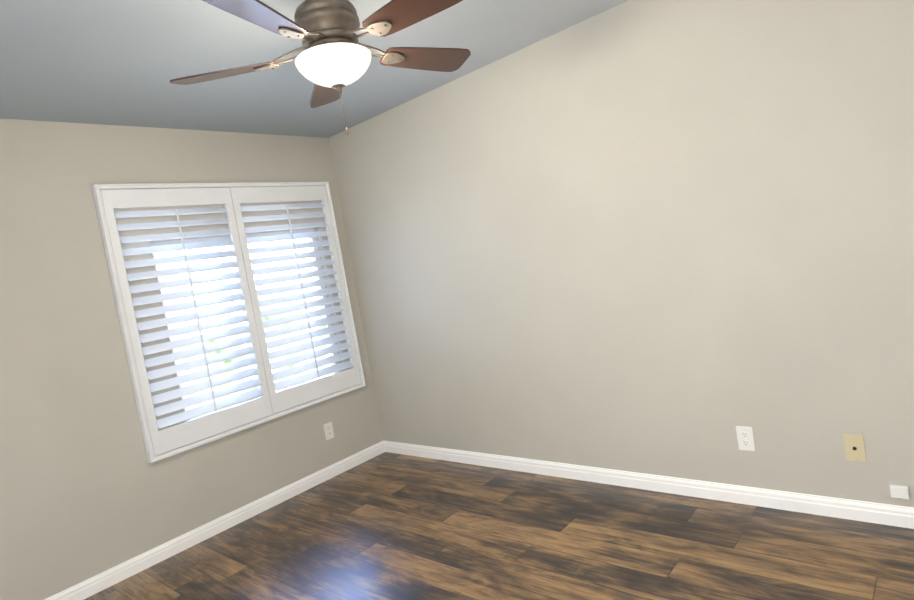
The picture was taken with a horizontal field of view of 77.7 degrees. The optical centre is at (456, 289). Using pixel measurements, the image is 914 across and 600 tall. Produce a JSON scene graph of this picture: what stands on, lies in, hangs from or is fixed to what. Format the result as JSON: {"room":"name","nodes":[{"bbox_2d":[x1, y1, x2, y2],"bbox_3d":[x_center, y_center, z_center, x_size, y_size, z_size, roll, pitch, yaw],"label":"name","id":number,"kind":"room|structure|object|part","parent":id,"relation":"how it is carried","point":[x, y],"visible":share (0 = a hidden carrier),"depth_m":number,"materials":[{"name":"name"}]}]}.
{"room":"empty bedroom","nodes":[
{"label":"empty bedroom","id":0,"kind":"room"},
{"bbox_2d":[0,119,382,599],"bbox_3d":[-2.009,0.338,3.013,0.120,2.440,3.700,-7,4,42],"label":"wall","id":1,"kind":"structure","parent":0,"point":[87,490],"depth_m":3.03,"materials":[{"name":"paint"}]},
{"bbox_2d":[44,440,383,599],"bbox_3d":[-1.761,1.492,3.024,0.015,0.084,3.630,-7,4,42],"label":"baseboard","id":2,"kind":"structure","parent":1,"relation":"attached to","point":[97,583],"depth_m":3.34,"materials":[{"name":"white wood"}]},
{"bbox_2d":[92,181,365,462],"bbox_3d":[-1.368,0.084,3.708,0.171,1.550,1.539,-7,4,42],"label":"window shutters","id":3,"kind":"object","parent":1,"relation":"attached to","point":[270,403],"visible":1,"depth_m":3.55,"materials":[{"name":"white wood"}]},
{"bbox_2d":[323,422,333,439],"bbox_3d":[-0.912,1.007,4.046,0.009,0.114,0.070,-7,4,42],"label":"outlet","id":4,"kind":"object","parent":1,"relation":"attached to","point":[328,430],"visible":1,"depth_m":4.04,"materials":[{"name":"white plastic"}]},
{"bbox_2d":[0,0,627,137],"bbox_3d":[-0.506,-1.128,1.408,4.755,0.100,3.940,-7,4,42],"label":"ceiling","id":5,"kind":"structure","parent":0,"point":[115,62],"depth_m":2.64,"materials":[{"name":"paint"}]},
{"bbox_2d":[170,0,470,134],"bbox_3d":[-0.405,-0.830,1.966,1.074,0.578,1.107,-7,4,42],"label":"ceiling fan","id":6,"kind":"object","parent":5,"relation":"hanging from","point":[333,59],"visible":1,"depth_m":1.90,"materials":[{"name":"brown wood"}]},
{"bbox_3d":[-0.424,-0.766,1.986,0.266,0.100,0.266,-7,4,42],"label":"lamp shade","id":7,"kind":"part","parent":6,"relation":"part of","materials":[{"name":"white glass"}]},
{"bbox_2d":[84,452,913,599],"bbox_3d":[-0.074,1.371,1.538,4.755,0.100,3.940,-7,4,42],"label":"floor","id":8,"kind":"structure","parent":0,"point":[388,526],"depth_m":2.67,"materials":[{"name":"brown wood"}]},
{"bbox_2d":[329,0,913,506],"bbox_3d":[0.949,-0.167,2.897,4.755,2.440,0.120,-7,4,42],"label":"wall","id":9,"kind":"structure","parent":0,"point":[671,238],"depth_m":2.76,"materials":[{"name":"paint"}]},
{"bbox_2d":[384,441,913,528],"bbox_3d":[0.854,1.034,3.133,3.834,0.084,0.015,-7,4,42],"label":"baseboard","id":10,"kind":"structure","parent":9,"relation":"attached to","point":[880,513],"depth_m":2.84,"materials":[{"name":"white wood"}]},
{"bbox_2d":[736,426,754,450],"bbox_3d":[1.343,0.694,2.643,0.070,0.114,0.009,-7,4,42],"label":"outlet","id":11,"kind":"object","parent":9,"relation":"attached to","point":[745,437],"visible":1,"depth_m":2.64,"materials":[{"name":"white plastic"}]},
{"bbox_2d":[843,434,866,461],"bbox_3d":[1.654,0.661,2.361,0.070,0.114,0.016,-7,4,42],"label":"outlet plate","id":12,"kind":"object","parent":9,"relation":"attached to","point":[854,445],"visible":1,"depth_m":2.36,"materials":[{"name":"beige plastic"}]},
{"bbox_2d":[889,484,909,498],"bbox_3d":[1.776,0.810,2.278,0.060,0.053,0.025,-7,4,42],"label":"phone jack","id":13,"kind":"object","parent":9,"relation":"attached to","point":[899,491],"visible":0.98,"depth_m":2.27,"materials":[{"name":"white plastic"}]},
{"label":"outside","id":14,"kind":"structure","parent":0,"visible":0},
{"bbox_2d":[154,238,333,420],"bbox_3d":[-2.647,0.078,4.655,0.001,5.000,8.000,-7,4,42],"label":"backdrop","id":15,"kind":"structure","parent":14,"point":[201,262],"depth_m":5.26,"materials":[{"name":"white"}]}
]}

